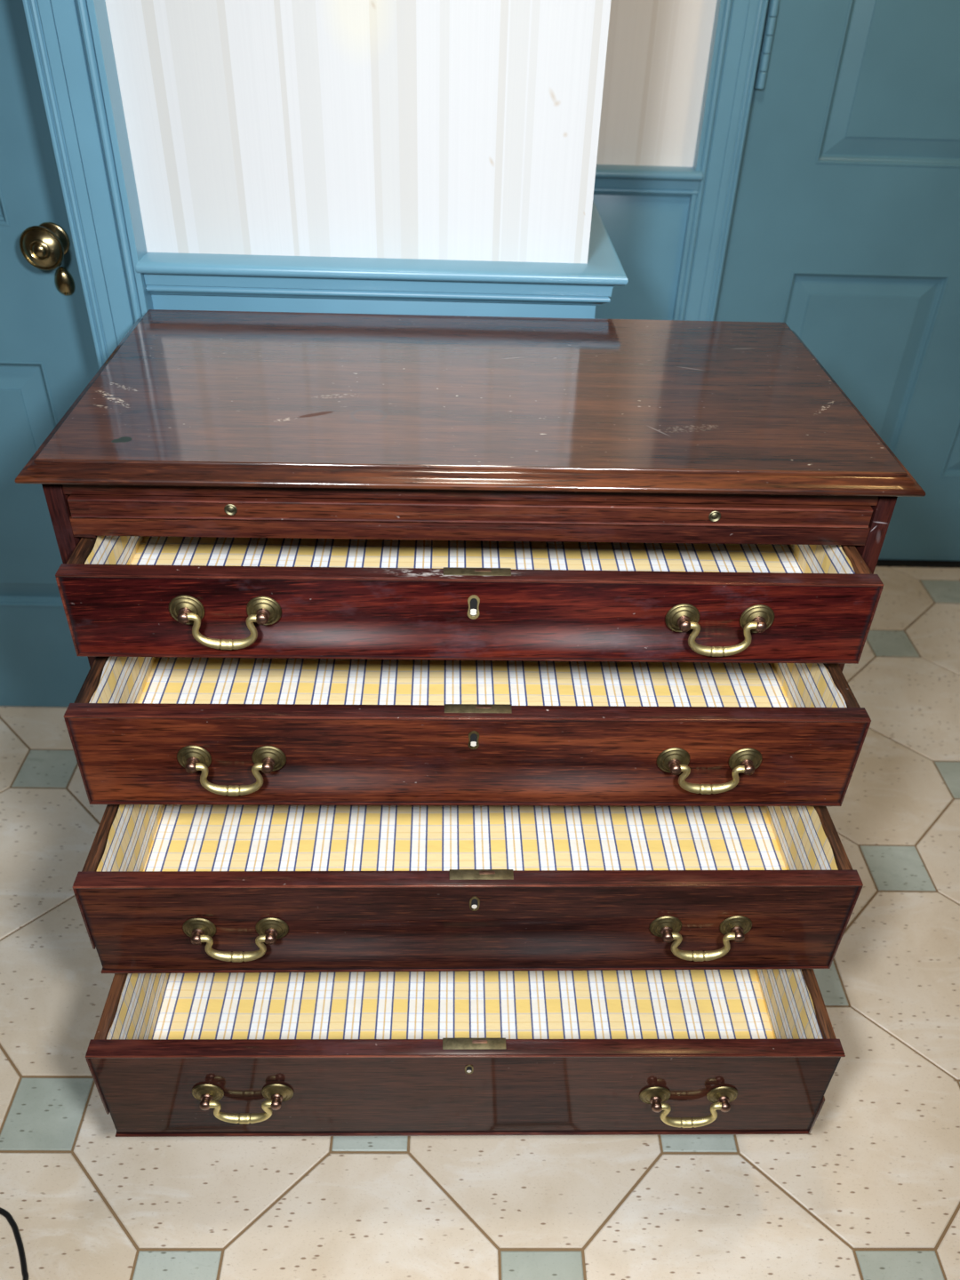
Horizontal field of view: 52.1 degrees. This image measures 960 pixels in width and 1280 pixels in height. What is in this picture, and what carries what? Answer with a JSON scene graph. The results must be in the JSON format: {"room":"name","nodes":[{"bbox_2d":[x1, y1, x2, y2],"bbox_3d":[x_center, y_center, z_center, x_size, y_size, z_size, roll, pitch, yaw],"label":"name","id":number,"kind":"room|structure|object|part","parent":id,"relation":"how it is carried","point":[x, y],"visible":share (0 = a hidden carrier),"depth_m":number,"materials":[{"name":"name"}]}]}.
{"room":"hallway","nodes":[
{"label":"hallway","id":0,"kind":"room"},
{"bbox_2d":[104,0,611,263],"bbox_3d":[-0.198,-1.063,1.601,0.695,2.470,1.060,1,37,-1],"label":"wall","id":1,"kind":"structure","parent":0,"point":[454,130],"depth_m":1.24,"materials":[{"name":"paper"}]},
{"bbox_2d":[22,0,153,367],"bbox_3d":[-0.491,-0.611,1.252,0.085,2.044,0.058,1,37,-1],"label":"trim","id":2,"kind":"structure","parent":1,"relation":"attached to","point":[71,40],"depth_m":1.23,"materials":[{"name":"teal paint"}]},
{"bbox_2d":[151,294,595,318],"bbox_3d":[-0.158,-0.135,1.622,0.616,0.858,0.018,1,37,-1],"label":"trim","id":3,"kind":"structure","parent":1,"relation":"attached to","point":[160,301],"depth_m":1.37,"materials":[{"name":"teal paint"}]},
{"bbox_2d":[135,200,628,304],"bbox_3d":[-0.133,-0.687,1.607,0.654,0.050,0.721,1,37,-1],"label":"trim","id":4,"kind":"structure","parent":1,"relation":"attached to","point":[593,282],"depth_m":1.33,"materials":[{"name":"teal paint"}]},
{"bbox_2d":[592,194,689,319],"bbox_3d":[0.270,-0.527,2.171,0.260,0.858,0.016,1,37,-1],"label":"wall panel","id":5,"kind":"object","parent":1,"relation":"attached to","point":[646,233],"depth_m":1.97,"materials":[{"name":"teal paint"}]},
{"bbox_2d":[593,164,702,197],"bbox_3d":[0.280,-0.881,1.888,0.280,0.050,0.052,1,37,-1],"label":"trim","id":6,"kind":"structure","parent":1,"relation":"attached to","point":[610,179],"depth_m":1.88,"materials":[{"name":"teal paint"}]},
{"bbox_2d":[0,566,959,1279],"bbox_3d":[0.216,0.909,1.004,4.300,0.060,4.400,1,37,-1],"label":"floor","id":7,"kind":"structure","parent":0,"point":[872,1192],"depth_m":1.27,"materials":[{"name":"beige tile"}]},
{"bbox_2d":[0,1207,28,1279],"bbox_3d":[-0.647,0.880,0.946,0.367,0.006,0.695,-8,38,-14],"label":"power cable","id":8,"kind":"object","parent":7,"relation":"on","point":[7,1215],"visible":1,"depth_m":1.17,"materials":[{"name":"black rubber"}]},
{"bbox_2d":[14,309,925,1136],"bbox_3d":[-0.016,0.133,1.270,0.889,0.855,0.753,1,37,-2],"label":"dresser","id":9,"kind":"object","parent":7,"relation":"on","point":[466,718],"visible":1,"depth_m":1.07,"materials":[{"name":"brown wood"}]},
{"bbox_3d":[-0.413,-0.145,1.153,0.012,0.091,0.368,1,37,-2],"label":"drawer","id":10,"kind":"part","parent":9,"relation":"part of","materials":[{"name":"brown wood"}]},
{"bbox_3d":[-0.416,0.005,1.185,0.012,0.117,0.368,0,37,-2],"label":"drawer","id":11,"kind":"part","parent":9,"relation":"part of","materials":[{"name":"brown wood"}]},
{"bbox_3d":[-0.417,0.190,1.212,0.012,0.138,0.368,0,37,-2],"label":"drawer","id":12,"kind":"part","parent":9,"relation":"part of","materials":[{"name":"brown wood"}]},
{"bbox_3d":[-0.420,0.392,1.263,0.012,0.161,0.368,1,37,-2],"label":"drawer","id":13,"kind":"part","parent":9,"relation":"part of","materials":[{"name":"brown wood"}]},
{"bbox_3d":[-0.295,-0.023,0.980,0.014,0.014,0.014,-21,34,14],"label":"handle post","id":14,"kind":"part","parent":9,"relation":"part of","materials":[{"name":"gold metal"}]},
{"bbox_3d":[-0.298,0.130,1.016,0.014,0.014,0.014,4,36,-5],"label":"handle post","id":15,"kind":"part","parent":9,"relation":"part of","materials":[{"name":"gold metal"}]},
{"bbox_3d":[-0.300,0.316,1.044,0.014,0.014,0.014,14,35,-12],"label":"handle post","id":16,"kind":"part","parent":9,"relation":"part of","materials":[{"name":"brown metal"}]},
{"bbox_3d":[-0.304,0.513,1.089,0.014,0.014,0.014,-3,37,1],"label":"handle post","id":17,"kind":"part","parent":9,"relation":"part of","materials":[{"name":"brown metal"}]},
{"bbox_3d":[-0.257,-0.008,0.990,0.078,0.043,0.011,1,36,-3],"label":"bail handle","id":18,"kind":"part","parent":9,"relation":"part of","materials":[{"name":"gold metal"}]},
{"bbox_3d":[-0.259,0.146,1.026,0.078,0.043,0.011,0,35,-2],"label":"bail handle","id":19,"kind":"part","parent":9,"relation":"part of","materials":[{"name":"gold metal"}]},
{"bbox_3d":[-0.253,-0.132,0.996,0.013,0.013,0.002,1,37,-2],"label":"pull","id":20,"kind":"part","parent":9,"relation":"part of","materials":[{"name":"gold metal"}]},
{"bbox_3d":[-0.262,0.331,1.055,0.078,0.043,0.011,1,39,-2],"label":"bail handle","id":21,"kind":"part","parent":9,"relation":"part of","materials":[{"name":"gold metal"}]},
{"bbox_3d":[-0.266,0.528,1.099,0.078,0.043,0.011,0,38,-1],"label":"bail handle","id":22,"kind":"part","parent":9,"relation":"part of","materials":[{"name":"gold metal"}]},
{"bbox_3d":[-0.218,-0.022,0.983,0.014,0.014,0.014,26,32,-20],"label":"handle post","id":23,"kind":"part","parent":9,"relation":"part of","materials":[{"name":"gold metal"}]},
{"bbox_3d":[-0.220,0.131,1.019,0.014,0.014,0.014,9,36,-8],"label":"handle post","id":24,"kind":"part","parent":9,"relation":"part of","materials":[{"name":"gold metal"}]},
{"bbox_3d":[-0.223,0.317,1.047,0.014,0.014,0.014,30,30,-22],"label":"handle post","id":25,"kind":"part","parent":9,"relation":"part of","materials":[{"name":"brown metal"}]},
{"bbox_3d":[-0.227,0.514,1.091,0.014,0.014,0.014,-30,32,20],"label":"handle post","id":26,"kind":"part","parent":9,"relation":"part of","materials":[{"name":"brown metal"}]},
{"bbox_3d":[-0.013,0.517,1.115,0.818,0.166,0.001,1,37,-2],"label":"drawer","id":27,"kind":"part","parent":9,"relation":"part of","materials":[{"name":"brown wood"}]},
{"bbox_3d":[-0.009,0.313,1.067,0.818,0.142,0.004,0,37,-2],"label":"drawer","id":28,"kind":"part","parent":9,"relation":"part of","materials":[{"name":"brown wood"}]},
{"bbox_3d":[-0.009,0.129,1.039,0.818,0.121,0.004,0,37,-2],"label":"drawer","id":29,"kind":"part","parent":9,"relation":"part of","materials":[{"name":"brown wood"}]},
{"bbox_3d":[-0.006,-0.021,1.006,0.818,0.096,0.006,1,37,-2],"label":"drawer","id":30,"kind":"part","parent":9,"relation":"part of","materials":[{"name":"brown wood"}]},
{"bbox_3d":[-0.005,-0.127,1.042,0.829,0.021,0.048,1,37,-2],"label":"under slide rail","id":31,"kind":"part","parent":9,"relation":"part of","materials":[{"name":"brown wood"}]},
{"bbox_3d":[-0.007,-0.290,1.139,0.889,0.019,0.460,1,37,-2],"label":"moulding","id":32,"kind":"part","parent":9,"relation":"part of","materials":[{"name":"brown wood"}]},
{"bbox_3d":[-0.004,-0.167,1.012,0.829,0.026,0.047,1,37,-2],"label":"rail","id":33,"kind":"part","parent":9,"relation":"part of","materials":[{"name":"brown wood"}]},
{"bbox_3d":[-0.006,0.446,1.077,0.069,0.012,0.014,1,37,-2],"label":"lock plate","id":34,"kind":"part","parent":9,"relation":"part of","materials":[{"name":"gold metal"}]},
{"bbox_3d":[-0.003,-0.064,0.989,0.068,0.012,0.014,1,37,-2],"label":"lock plate","id":35,"kind":"part","parent":9,"relation":"part of","materials":[{"name":"gold metal"}]},
{"bbox_3d":[-0.002,0.075,1.015,0.069,0.012,0.014,0,37,-2],"label":"lock plate","id":36,"kind":"part","parent":9,"relation":"part of","materials":[{"name":"gold metal"}]},
{"bbox_3d":[0.001,0.251,1.036,0.067,0.012,0.014,0,37,-2],"label":"lock plate","id":37,"kind":"part","parent":9,"relation":"part of","materials":[{"name":"gold metal"}]},
{"bbox_3d":[0.199,0.525,1.109,0.014,0.014,0.014,-18,35,12],"label":"handle post","id":38,"kind":"part","parent":9,"relation":"part of","materials":[{"name":"brown metal"}]},
{"bbox_3d":[0.203,0.320,1.063,0.014,0.014,0.014,-16,35,10],"label":"handle post","id":39,"kind":"part","parent":9,"relation":"part of","materials":[{"name":"brown metal"}]},
{"bbox_3d":[0.206,0.135,1.034,0.014,0.014,0.014,14,35,-12],"label":"handle post","id":40,"kind":"part","parent":9,"relation":"part of","materials":[{"name":"gold metal"}]},
{"bbox_3d":[0.208,-0.016,1.000,0.014,0.014,0.014,20,34,-16],"label":"handle post","id":41,"kind":"part","parent":9,"relation":"part of","materials":[{"name":"gold metal"}]},
{"bbox_3d":[0.238,0.541,1.119,0.078,0.043,0.011,0,34,-2],"label":"bail handle","id":42,"kind":"part","parent":9,"relation":"part of","materials":[{"name":"gold metal"}]},
{"bbox_3d":[0.241,0.335,1.073,0.078,0.043,0.011,1,34,-3],"label":"bail handle","id":43,"kind":"part","parent":9,"relation":"part of","materials":[{"name":"gold metal"}]},
{"bbox_3d":[0.244,0.148,1.046,0.078,0.043,0.011,1,42,-3],"label":"bail handle","id":44,"kind":"part","parent":9,"relation":"part of","materials":[{"name":"gold metal"}]},
{"bbox_3d":[0.242,-0.127,1.013,0.013,0.013,0.002,1,37,-2],"label":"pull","id":45,"kind":"part","parent":9,"relation":"part of","materials":[{"name":"gold metal"}]},
{"bbox_3d":[0.247,-0.001,1.010,0.078,0.043,0.011,0,37,-2],"label":"bail handle","id":46,"kind":"part","parent":9,"relation":"part of","materials":[{"name":"gold metal"}]},
{"bbox_3d":[0.277,0.526,1.112,0.014,0.014,0.014,32,30,-23],"label":"handle post","id":47,"kind":"part","parent":9,"relation":"part of","materials":[{"name":"brown metal"}]},
{"bbox_3d":[0.280,0.320,1.066,0.014,0.014,0.014,-34,31,21],"label":"handle post","id":48,"kind":"part","parent":9,"relation":"part of","materials":[{"name":"brown metal"}]},
{"bbox_3d":[0.283,0.135,1.037,0.014,0.014,0.014,19,34,-15],"label":"handle post","id":49,"kind":"part","parent":9,"relation":"part of","materials":[{"name":"gold metal"}]},
{"bbox_3d":[0.286,-0.015,1.002,0.014,0.014,0.014,31,30,-22],"label":"handle post","id":50,"kind":"part","parent":9,"relation":"part of","materials":[{"name":"gold metal"}]},
{"bbox_3d":[0.386,0.401,1.288,0.012,0.161,0.368,1,37,-2],"label":"drawer","id":51,"kind":"part","parent":9,"relation":"part of","materials":[{"name":"brown wood"}]},
{"bbox_3d":[0.389,0.195,1.243,0.012,0.138,0.368,0,37,-2],"label":"drawer","id":52,"kind":"part","parent":9,"relation":"part of","materials":[{"name":"brown wood"}]},
{"bbox_3d":[0.390,0.012,1.214,0.012,0.117,0.368,0,37,-2],"label":"drawer","id":53,"kind":"part","parent":9,"relation":"part of","materials":[{"name":"brown wood"}]},
{"bbox_3d":[0.393,-0.137,1.180,0.012,0.091,0.368,1,37,-2],"label":"drawer","id":54,"kind":"part","parent":9,"relation":"part of","materials":[{"name":"brown wood"}]},
{"bbox_2d":[596,0,716,167],"bbox_3d":[0.317,-1.254,1.884,0.344,2.470,0.390,1,37,-1],"label":"wall","id":55,"kind":"structure","parent":0,"point":[658,51],"depth_m":1.81,"materials":[{"name":"paper"}]},
{"bbox_2d":[672,0,768,320],"bbox_3d":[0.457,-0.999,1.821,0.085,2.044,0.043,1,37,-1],"label":"trim","id":56,"kind":"structure","parent":55,"relation":"attached to","point":[738,27],"depth_m":1.85,"materials":[{"name":"teal paint"}]},
{"bbox_3d":[1.088,-2.085,1.278,1.138,0.370,0.390,1,37,-1],"label":"wall","id":57,"kind":"structure","parent":0,"visible":0},
{"bbox_2d":[713,0,959,567],"bbox_3d":[1.059,-1.027,1.893,1.130,2.044,0.104,1,37,-1],"label":"door","id":58,"kind":"structure","parent":57,"relation":"in","point":[844,230],"depth_m":1.99,"materials":[{"name":"teal paint"}]},
{"bbox_3d":[0.810,-0.581,2.192,0.333,0.466,0.014,1,37,-2],"label":"raised panel","id":59,"kind":"part","parent":58,"relation":"part of","materials":[{"name":"teal paint"}]},
{"bbox_3d":[0.820,-0.854,1.997,0.333,0.205,0.022,1,37,-2],"label":"rail","id":60,"kind":"part","parent":58,"relation":"part of","materials":[{"name":"teal paint"}]},
{"bbox_3d":[0.837,-1.337,1.631,0.333,1.007,0.014,1,37,-2],"label":"raised panel","id":61,"kind":"part","parent":58,"relation":"part of","materials":[{"name":"teal paint"}]},
{"bbox_3d":[1.255,-0.298,2.416,0.333,0.230,0.022,1,37,-2],"label":"rail","id":62,"kind":"part","parent":58,"relation":"part of","materials":[{"name":"teal paint"}]},
{"bbox_3d":[1.265,-0.574,2.204,0.333,0.466,0.014,1,37,-2],"label":"raised panel","id":63,"kind":"part","parent":58,"relation":"part of","materials":[{"name":"teal paint"}]},
{"bbox_3d":[-0.962,-1.918,0.955,0.893,0.370,1.060,1,37,-1],"label":"wall","id":64,"kind":"structure","parent":0,"visible":0},
{"bbox_2d":[0,0,99,706],"bbox_3d":[-0.989,-0.682,1.324,0.882,2.036,0.101,1,37,-1],"label":"door","id":65,"kind":"structure","parent":64,"relation":"in","point":[48,356],"depth_m":1.52,"materials":[{"name":"teal paint"}]},
{"bbox_3d":[-0.799,-1.004,1.108,0.281,1.010,0.014,1,37,-2],"label":"raised panel","id":66,"kind":"part","parent":65,"relation":"part of","materials":[{"name":"teal paint"}]},
{"bbox_3d":[-0.817,-0.522,1.473,0.281,0.200,0.022,1,37,-2],"label":"rail","id":67,"kind":"part","parent":65,"relation":"part of","materials":[{"name":"teal paint"}]},
{"bbox_3d":[-0.826,-0.252,1.666,0.281,0.465,0.014,1,37,-2],"label":"raised panel","id":68,"kind":"part","parent":65,"relation":"part of","materials":[{"name":"teal paint"}]},
{"bbox_3d":[-0.617,-0.552,1.384,0.060,0.060,0.033,1,37,-2],"label":"knob","id":69,"kind":"part","parent":65,"relation":"part of","materials":[{"name":"gold metal"}]},
{"bbox_3d":[-0.836,0.028,1.881,0.281,0.241,0.022,1,37,-2],"label":"rail","id":70,"kind":"part","parent":65,"relation":"part of","materials":[{"name":"teal paint"}]}
]}

